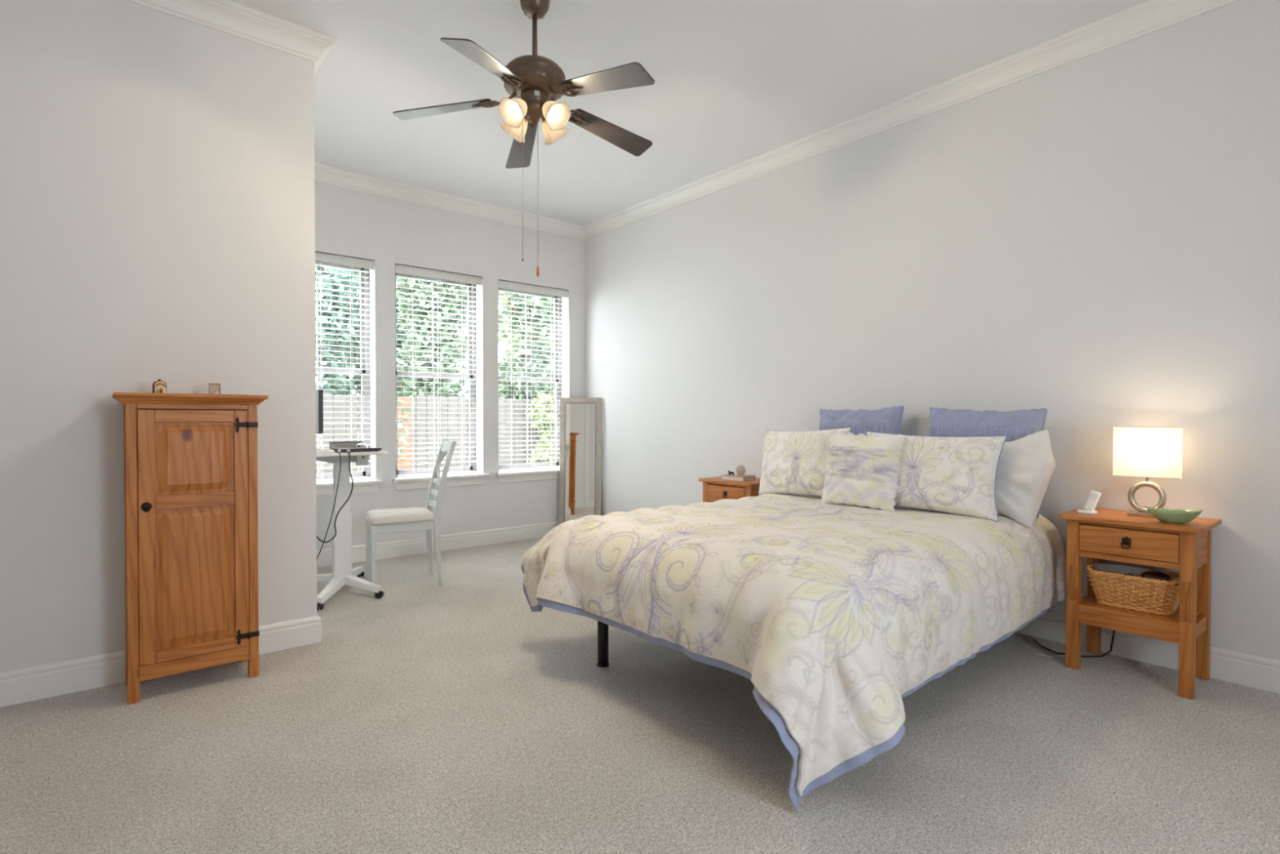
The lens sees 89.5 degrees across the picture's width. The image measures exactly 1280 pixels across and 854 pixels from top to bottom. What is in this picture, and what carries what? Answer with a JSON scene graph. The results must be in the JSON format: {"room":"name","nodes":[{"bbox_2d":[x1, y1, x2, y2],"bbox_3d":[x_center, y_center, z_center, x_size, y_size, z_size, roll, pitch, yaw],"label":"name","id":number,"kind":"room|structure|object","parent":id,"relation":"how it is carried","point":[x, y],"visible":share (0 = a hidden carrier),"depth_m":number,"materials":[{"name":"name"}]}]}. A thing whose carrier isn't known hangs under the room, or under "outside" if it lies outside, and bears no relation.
{"room":"bedroom","nodes":[
{"label":"bedroom","id":0,"kind":"room"},
{"bbox_2d":[0,0,316,672],"bbox_3d":[-2.591,-0.421,2.618,2.295,3.050,0.200,-1,1,-40],"label":"wall","id":1,"kind":"structure","parent":0,"point":[157,175],"depth_m":2.79,"materials":[{"name":"paint"}]},
{"bbox_2d":[0,615,321,706],"bbox_3d":[-2.441,1.037,2.623,2.111,0.133,0.016,-1,1,-40],"label":"baseboard","id":2,"kind":"structure","parent":1,"relation":"attached to","point":[57,678],"depth_m":2.71,"materials":[{"name":"paint"}]},
{"bbox_2d":[124,0,337,62],"bbox_3d":[-2.388,-1.890,2.582,2.181,0.112,0.086,-1,1,-40],"label":"trim","id":3,"kind":"structure","parent":1,"relation":"attached to","point":[226,16],"depth_m":3.04,"materials":[{"name":"paint"}]},
{"bbox_2d":[315,182,585,550],"bbox_3d":[-1.819,-0.459,5.606,3.125,3.050,0.200,-1,1,-40],"label":"wall","id":4,"kind":"structure","parent":0,"point":[387,232],"depth_m":5.64,"materials":[{"name":"paint"}]},
{"bbox_2d":[315,261,382,495],"bbox_3d":[-2.471,-0.409,5.011,0.851,1.865,0.235,-1,1,-40],"label":"window","id":5,"kind":"structure","parent":4,"relation":"in","point":[323,488],"depth_m":5.28,"materials":[{"name":"wood"}]},
{"bbox_2d":[315,252,373,482],"bbox_3d":[-2.454,-0.455,4.986,0.764,1.761,0.066,-1,1,-40],"label":"window blind","id":6,"kind":"object","parent":5,"relation":"attached to","point":[319,257],"visible":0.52,"depth_m":5.08,"materials":[{"name":"white plastic"}]},
{"bbox_2d":[316,520,559,567],"bbox_3d":[-1.675,1.000,5.606,2.925,0.133,0.016,-1,1,-40],"label":"baseboard","id":7,"kind":"structure","parent":4,"relation":"attached to","point":[387,549],"depth_m":5.62,"materials":[{"name":"paint"}]},
{"bbox_2d":[391,272,489,489],"bbox_3d":[-1.752,-0.416,5.614,0.855,1.865,0.235,-1,1,-40],"label":"window","id":8,"kind":"structure","parent":4,"relation":"in","point":[411,482],"depth_m":5.69,"materials":[{"name":"wood"}]},
{"bbox_2d":[395,264,482,477],"bbox_3d":[-1.734,-0.462,5.589,0.768,1.761,0.066,-1,1,-40],"label":"window blind","id":9,"kind":"object","parent":8,"relation":"attached to","point":[402,269],"visible":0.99,"depth_m":5.55,"materials":[{"name":"white plastic"}]},
{"bbox_2d":[314,163,585,240],"bbox_3d":[-1.649,-1.927,5.541,2.925,0.112,0.086,-1,1,-40],"label":"trim","id":10,"kind":"structure","parent":4,"relation":"attached to","point":[326,175],"depth_m":5.50,"materials":[{"name":"paint"}]},
{"bbox_2d":[495,286,561,483],"bbox_3d":[-1.038,-0.423,6.211,0.847,1.865,0.235,-1,1,-40],"label":"window","id":11,"kind":"structure","parent":4,"relation":"in","point":[553,473],"depth_m":6.29,"materials":[{"name":"wood"}]},
{"bbox_2d":[497,280,568,471],"bbox_3d":[-1.021,-0.469,6.186,0.760,1.761,0.066,-1,1,-40],"label":"window blind","id":12,"kind":"object","parent":11,"relation":"attached to","point":[501,284],"visible":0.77,"depth_m":6.16,"materials":[{"name":"white plastic"}]},
{"bbox_2d":[0,537,1279,853],"bbox_3d":[-0.342,1.169,2.384,5.420,0.120,7.070,-1,1,-40],"label":"floor","id":13,"kind":"structure","parent":0,"point":[455,716],"depth_m":2.22,"materials":[{"name":"carpet"}]},
{"bbox_2d":[111,391,268,704],"bbox_3d":[-1.940,0.482,2.800,0.531,1.241,0.320,-1,1,-40],"label":"storage cabinet","id":14,"kind":"object","parent":13,"relation":"on","point":[191,466],"visible":1,"depth_m":2.70,"materials":[{"name":"brown wood"}]},
{"bbox_2d":[151,378,166,393],"bbox_3d":[-2.005,-0.169,2.697,0.030,0.063,0.046,1,1,36],"label":"ornament","id":15,"kind":"object","parent":14,"relation":"on","point":[159,386],"visible":0.93,"depth_m":2.69,"materials":[{"name":"beige ceramic"}]},
{"bbox_2d":[208,382,220,394],"bbox_3d":[-1.857,-0.164,2.819,0.044,0.053,0.022,0,1,-31],"label":"picture frame","id":16,"kind":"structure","parent":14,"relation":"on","point":[214,388],"depth_m":2.82,"materials":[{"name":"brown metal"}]},
{"bbox_2d":[209,384,219,394],"bbox_3d":[-1.860,-0.165,2.824,0.036,0.041,0.005,0,1,-31],"label":"picture","id":17,"kind":"object","parent":16,"relation":"attached to","point":[214,388],"depth_m":2.82},
{"bbox_2d":[315,450,387,609],"bbox_3d":[-1.996,0.619,4.213,0.580,0.930,0.731,-1,1,-40],"label":"desk","id":18,"kind":"object","parent":13,"relation":"on","point":[342,573],"visible":0.74,"depth_m":4.20,"materials":[{"name":"white plastic"}]},
{"bbox_2d":[315,389,323,449],"bbox_3d":[-2.109,-0.038,4.130,0.150,0.386,0.452,-1,1,-42],"label":"computer monitor","id":19,"kind":"object","parent":18,"relation":"on","point":[319,393],"visible":0.25,"depth_m":3.96,"materials":[{"name":"plastic"}]},
{"bbox_2d":[315,448,334,453],"bbox_3d":[-1.950,0.148,3.958,0.120,0.019,0.120,-1,1,-40],"label":"keyboard","id":20,"kind":"object","parent":18,"relation":"on","point":[317,451],"visible":0.77,"depth_m":3.92,"materials":[{"name":"white plastic"}]},
{"bbox_2d":[316,449,341,559],"bbox_3d":[-2.070,0.613,3.955,0.475,0.948,0.170,0,1,20],"label":"power cord","id":21,"kind":"object","parent":18,"relation":"hanging from","point":[339,451],"visible":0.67,"depth_m":3.91,"materials":[{"name":"black plastic"}]},
{"bbox_2d":[316,449,353,542],"bbox_3d":[-1.964,0.612,3.900,0.411,0.943,0.159,0,1,-6],"label":"power cord","id":22,"kind":"object","parent":18,"relation":"hanging from","point":[348,451],"visible":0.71,"depth_m":3.95,"materials":[{"name":"black plastic"}]},
{"bbox_2d":[328,440,363,448],"bbox_3d":[-1.948,0.124,4.279,0.186,0.058,0.126,-1,1,-40],"label":"keyboard","id":23,"kind":"object","parent":18,"relation":"on","point":[337,444],"visible":0.68,"depth_m":4.22,"materials":[{"name":"grey plastic"}]},
{"bbox_2d":[330,447,382,452],"bbox_3d":[-1.806,0.145,4.111,0.259,0.021,0.174,-1,1,-42],"label":"closed laptop","id":24,"kind":"object","parent":18,"relation":"on","point":[352,449],"visible":0.93,"depth_m":4.05,"materials":[{"name":"grey plastic"}]},
{"bbox_2d":[355,442,368,448],"bbox_3d":[-1.788,0.118,4.146,0.072,0.032,0.110,-1,1,-40],"label":"computer mouse","id":25,"kind":"object","parent":24,"relation":"on","point":[361,445],"visible":1,"depth_m":4.11,"materials":[{"name":"plastic"}]},
{"bbox_2d":[365,439,457,593],"bbox_3d":[-1.589,0.589,4.498,0.565,0.985,0.419,0,1,-28],"label":"dining chair","id":26,"kind":"object","parent":13,"relation":"on","point":[402,519],"visible":1,"depth_m":4.41,"materials":[{"name":"grey paint"}]},
{"bbox_2d":[366,507,434,524],"bbox_3d":[-1.654,0.606,4.464,0.411,0.058,0.419,0,1,-28],"label":"seat cushion","id":27,"kind":"object","parent":26,"relation":"on","point":[402,516],"depth_m":4.34,"materials":[{"name":"fabric"}]},
{"bbox_2d":[559,397,601,524],"bbox_3d":[-0.581,0.385,6.287,0.410,1.344,0.090,0,1,6],"label":"mirror","id":28,"kind":"object","parent":13,"relation":"on","point":[580,418],"visible":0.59,"depth_m":6.28,"materials":[{"name":"grey wood"}]},
{"bbox_2d":[564,403,595,521],"bbox_3d":[-0.581,0.386,6.285,0.306,1.241,0.010,0,-2,6],"label":"mirror glass","id":29,"kind":"object","parent":28,"relation":"attached to","point":[580,418],"depth_m":6.28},
{"bbox_2d":[596,620,608,666],"bbox_3d":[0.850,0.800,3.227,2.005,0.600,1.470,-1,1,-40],"label":"bed leg","id":30,"kind":"object","parent":13,"relation":"on","point":[602,628],"visible":0.14,"depth_m":2.97,"materials":[{"name":"black plastic"}]},
{"bbox_2d":[698,476,760,502],"bbox_3d":[0.728,0.730,4.657,0.386,0.704,0.514,-1,1,-40],"label":"nightstand","id":31,"kind":"object","parent":13,"relation":"on","point":[714,488],"visible":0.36,"depth_m":4.54,"materials":[{"name":"brown wood"}]},
{"bbox_2d":[721,474,755,481],"bbox_3d":[0.702,0.362,4.617,0.192,0.032,0.144,1,1,43],"label":"closed book","id":32,"kind":"object","parent":31,"relation":"on","point":[733,477],"visible":0.9,"depth_m":4.57,"materials":[{"name":"white paper"}]},
{"bbox_2d":[735,465,745,475],"bbox_3d":[0.715,0.308,4.584,0.074,0.075,0.026,1,1,33],"label":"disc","id":33,"kind":"object","parent":32,"relation":"on","point":[740,469],"visible":1,"depth_m":4.57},
{"bbox_2d":[1033,653,1065,656],"bbox_3d":[2.010,1.098,3.113,0.208,0.005,0.031,0,1,-1],"label":"charging cord","id":34,"kind":"object","parent":13,"relation":"on","point":[1033,653],"visible":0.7,"depth_m":3.10,"materials":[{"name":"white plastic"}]},
{"bbox_2d":[1032,630,1115,657],"bbox_3d":[2.115,1.001,3.162,0.352,0.199,0.161,1,1,39],"label":"power cord","id":35,"kind":"object","parent":13,"relation":"on","point":[1113,632],"visible":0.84,"depth_m":3.12,"materials":[{"name":"black plastic"}]},
{"bbox_2d":[1058,507,1222,699],"bbox_3d":[2.228,0.754,2.898,0.386,0.704,0.514,-1,1,-40],"label":"nightstand","id":36,"kind":"object","parent":13,"relation":"on","point":[1112,535],"visible":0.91,"depth_m":2.80,"materials":[{"name":"brown wood"}]},
{"bbox_2d":[1076,490,1101,514],"bbox_3d":[2.076,0.347,2.987,0.091,0.106,0.071,1,1,39],"label":"cordless phone","id":37,"kind":"object","parent":36,"relation":"on","point":[1091,501],"visible":1,"depth_m":2.98,"materials":[{"name":"white plastic"}]},
{"bbox_2d":[1085,558,1179,615],"bbox_3d":[2.231,0.714,2.902,0.242,0.185,0.365,-1,1,-42],"label":"wicker basket","id":38,"kind":"object","parent":36,"relation":"on","point":[1099,583],"visible":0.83,"depth_m":2.83,"materials":[{"name":"beige wicker"}]},
{"bbox_2d":[1093,562,1154,577],"bbox_3d":[2.181,0.643,2.907,0.037,0.056,0.226,-1,1,-41],"label":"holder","id":39,"kind":"object","parent":38,"relation":"in","point":[1120,568],"visible":0.66,"depth_m":2.90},
{"bbox_2d":[1103,590,1168,609],"bbox_3d":[2.223,0.777,2.896,0.110,0.028,0.220,-1,1,-40],"label":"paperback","id":40,"kind":"object","parent":38,"relation":"in","point":[1108,590],"visible":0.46,"depth_m":2.87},
{"bbox_2d":[1111,560,1163,592],"bbox_3d":[2.269,0.649,2.953,0.032,0.177,0.196,-1,1,-40],"label":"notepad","id":41,"kind":"object","parent":38,"relation":"in","point":[1153,568],"visible":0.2,"depth_m":2.92,"materials":[{"name":"grey paper"}]},
{"bbox_2d":[1140,571,1171,581],"bbox_3d":[2.240,0.653,2.805,0.107,0.048,0.063,1,1,39],"label":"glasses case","id":42,"kind":"object","parent":38,"relation":"in","point":[1153,575],"visible":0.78,"depth_m":2.79,"materials":[{"name":"black metal"}]},
{"bbox_2d":[1078,592,1199,643],"bbox_3d":[2.235,0.848,2.905,0.334,0.085,0.392,-1,1,-40],"label":"shelf","id":43,"kind":"object","parent":36,"relation":"attached to","point":[1170,628],"depth_m":2.79,"materials":[{"name":"brown wood"}]},
{"bbox_2d":[1112,426,1182,518],"bbox_3d":[2.274,0.200,2.894,0.243,0.404,0.154,1,1,40],"label":"table lamp","id":44,"kind":"object","parent":36,"relation":"on","point":[1147,452],"visible":0.95,"depth_m":2.85,"materials":[{"name":"white fabric"}]},
{"bbox_2d":[1144,506,1203,523],"bbox_3d":[2.253,0.372,2.727,0.194,0.064,0.116,0,1,30],"label":"bowl","id":45,"kind":"object","parent":36,"relation":"on","point":[1162,514],"visible":1,"depth_m":2.70,"materials":[{"name":"green ceramic"}]},
{"bbox_2d":[229,0,1149,225],"bbox_3d":[-0.338,-2.000,2.344,5.420,0.120,7.070,-1,1,-40],"label":"ceiling","id":46,"kind":"structure","parent":0,"point":[736,82],"depth_m":3.58,"materials":[{"name":"paint"}]},
{"bbox_2d":[392,0,654,276],"bbox_3d":[-0.446,-1.318,2.953,1.193,1.261,1.224,-1,1,-40],"label":"ceiling fan","id":47,"kind":"object","parent":46,"relation":"hanging from","point":[535,82],"visible":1,"depth_m":2.88,"materials":[{"name":"brown metal"}]},
{"bbox_2d":[533,90,539,97],"bbox_3d":[-0.459,-1.483,2.875,0.024,0.024,0.008,0,1,-18],"label":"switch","id":48,"kind":"object","parent":47,"relation":"attached to","point":[536,93],"depth_m":2.87,"materials":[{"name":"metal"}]},
{"bbox_2d":[520,493,1066,813],"bbox_3d":[0.789,0.759,3.086,2.263,0.672,1.862,0,1,-37],"label":"comforter","id":49,"kind":"object","parent":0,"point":[835,615],"visible":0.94,"depth_m":2.35,"materials":[{"name":"fabric"}]},
{"bbox_2d":[758,426,852,497],"bbox_3d":[0.985,0.217,3.923,0.200,0.441,0.647,-1,1,-38],"label":"pillow sham","id":50,"kind":"object","parent":49,"relation":"on","point":[794,462],"visible":0.82,"depth_m":3.87,"materials":[{"name":"fabric"}]},
{"bbox_2d":[818,405,904,435],"bbox_3d":[1.348,0.152,4.027,0.176,0.563,0.588,0,1,-35],"label":"square pillow","id":51,"kind":"object","parent":49,"relation":"on","point":[886,420],"visible":0.27,"depth_m":3.95,"materials":[{"name":"blue fabric"}]},
{"bbox_2d":[822,431,905,511],"bbox_3d":[1.183,0.228,3.449,0.186,0.404,0.416,0,1,-37],"label":"throw cushion","id":52,"kind":"object","parent":49,"relation":"on","point":[862,470],"visible":1,"depth_m":3.38,"materials":[{"name":"fabric"}]},
{"bbox_2d":[866,431,1007,521],"bbox_3d":[1.459,0.233,3.290,0.198,0.410,0.722,-1,1,-43],"label":"pillow sham","id":53,"kind":"object","parent":49,"relation":"on","point":[956,475],"visible":0.73,"depth_m":3.13,"materials":[{"name":"fabric"}]},
{"bbox_2d":[928,406,1047,517],"bbox_3d":[1.816,0.170,3.449,0.165,0.564,0.613,-1,1,-43],"label":"square pillow","id":54,"kind":"object","parent":49,"relation":"on","point":[944,422],"visible":0.34,"depth_m":3.40,"materials":[{"name":"blue fabric"}]},
{"bbox_2d":[995,430,1055,528],"bbox_3d":[1.688,0.242,3.297,0.228,0.463,0.748,0,1,-38],"label":"sleeping pillow","id":55,"kind":"object","parent":49,"relation":"on","point":[1026,466],"visible":0.32,"depth_m":3.04,"materials":[{"name":"white fabric"}]},
{"bbox_2d":[585,0,1279,660],"bbox_3d":[1.661,-0.435,4.040,0.200,3.050,7.070,-1,1,-40],"label":"wall","id":56,"kind":"structure","parent":0,"point":[1092,242],"depth_m":3.42,"materials":[{"name":"paint"}]},
{"bbox_2d":[582,0,1240,239],"bbox_3d":[1.553,-1.902,3.929,0.086,0.112,6.670,-1,1,-40],"label":"trim","id":57,"kind":"structure","parent":56,"relation":"attached to","point":[1150,16],"depth_m":3.69,"materials":[{"name":"paint"}]},
{"bbox_2d":[1016,613,1279,693],"bbox_3d":[1.576,1.025,3.989,0.016,0.133,6.670,-1,1,-40],"label":"baseboard","id":58,"kind":"structure","parent":56,"relation":"attached to","point":[1238,668],"depth_m":2.98,"materials":[{"name":"paint"}]},
{"bbox_3d":[-2.364,-0.438,3.979,0.200,3.050,1.595,-1,1,-40],"label":"wall","id":59,"kind":"structure","parent":0,"visible":0},
{"bbox_2d":[314,42,335,75],"bbox_3d":[-2.161,-1.907,3.942,0.086,0.112,1.881,-1,1,-40],"label":"trim","id":60,"kind":"structure","parent":59,"relation":"attached to","point":[317,64],"depth_m":3.35,"materials":[{"name":"paint"}]},
{"label":"outside","id":61,"kind":"structure","parent":0,"visible":0},
{"bbox_3d":[-7.594,1.287,16.871,34.000,0.100,24.410,-1,1,-40],"label":"ground","id":62,"kind":"structure","parent":61,"visible":0},
{"bbox_2d":[315,265,359,439],"bbox_3d":[-4.528,-0.845,8.886,1.525,4.424,1.443,-1,1,-40],"label":"tree","id":63,"kind":"object","parent":62,"relation":"on","point":[335,376],"visible":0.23,"depth_m":8.79,"materials":[{"name":"green plant"}]},
{"bbox_2d":[316,271,445,396],"bbox_3d":[-4.609,-2.233,12.082,2.672,7.114,1.745,-1,1,-40],"label":"tree","id":64,"kind":"object","parent":62,"relation":"on","point":[355,377],"visible":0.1,"depth_m":11.35,"materials":[{"name":"green plant"}]},
{"bbox_2d":[397,399,412,469],"bbox_3d":[-3.032,0.504,8.061,0.406,1.700,0.184,-1,1,-40],"label":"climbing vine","id":65,"kind":"object","parent":62,"relation":"on","point":[408,410],"visible":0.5,"depth_m":8.10,"materials":[{"name":"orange plant"}]},
{"bbox_2d":[395,275,468,398],"bbox_3d":[-3.171,-0.831,9.848,1.489,4.374,1.456,-1,1,-40],"label":"tree","id":66,"kind":"object","parent":62,"relation":"on","point":[420,380],"visible":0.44,"depth_m":9.63,"materials":[{"name":"green plant"}]},
{"bbox_2d":[315,392,555,473],"bbox_3d":[-2.308,0.503,9.049,10.074,1.879,0.183,-1,1,-40],"label":"wooden fence","id":67,"kind":"object","parent":62,"relation":"on","point":[460,412],"visible":0.13,"depth_m":8.57,"materials":[{"name":"brown wood"}]},
{"bbox_2d":[497,292,554,395],"bbox_3d":[-1.952,-2.118,14.203,2.865,6.838,1.756,-1,1,-40],"label":"tree","id":68,"kind":"object","parent":62,"relation":"on","point":[502,298],"visible":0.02,"depth_m":13.58,"materials":[{"name":"green plant"}]},
{"bbox_2d":[497,291,555,401],"bbox_3d":[-1.963,-0.846,11.001,1.436,4.378,1.552,1,1,36],"label":"tree","id":69,"kind":"object","parent":62,"relation":"on","point":[521,394],"visible":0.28,"depth_m":10.73,"materials":[{"name":"green plant"}]},
{"bbox_2d":[528,391,555,462],"bbox_3d":[-1.312,0.415,9.450,0.774,1.850,0.354,-1,1,-40],"label":"bush","id":70,"kind":"object","parent":62,"relation":"on","point":[540,399],"visible":0.31,"depth_m":9.36,"materials":[{"name":"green plant"}]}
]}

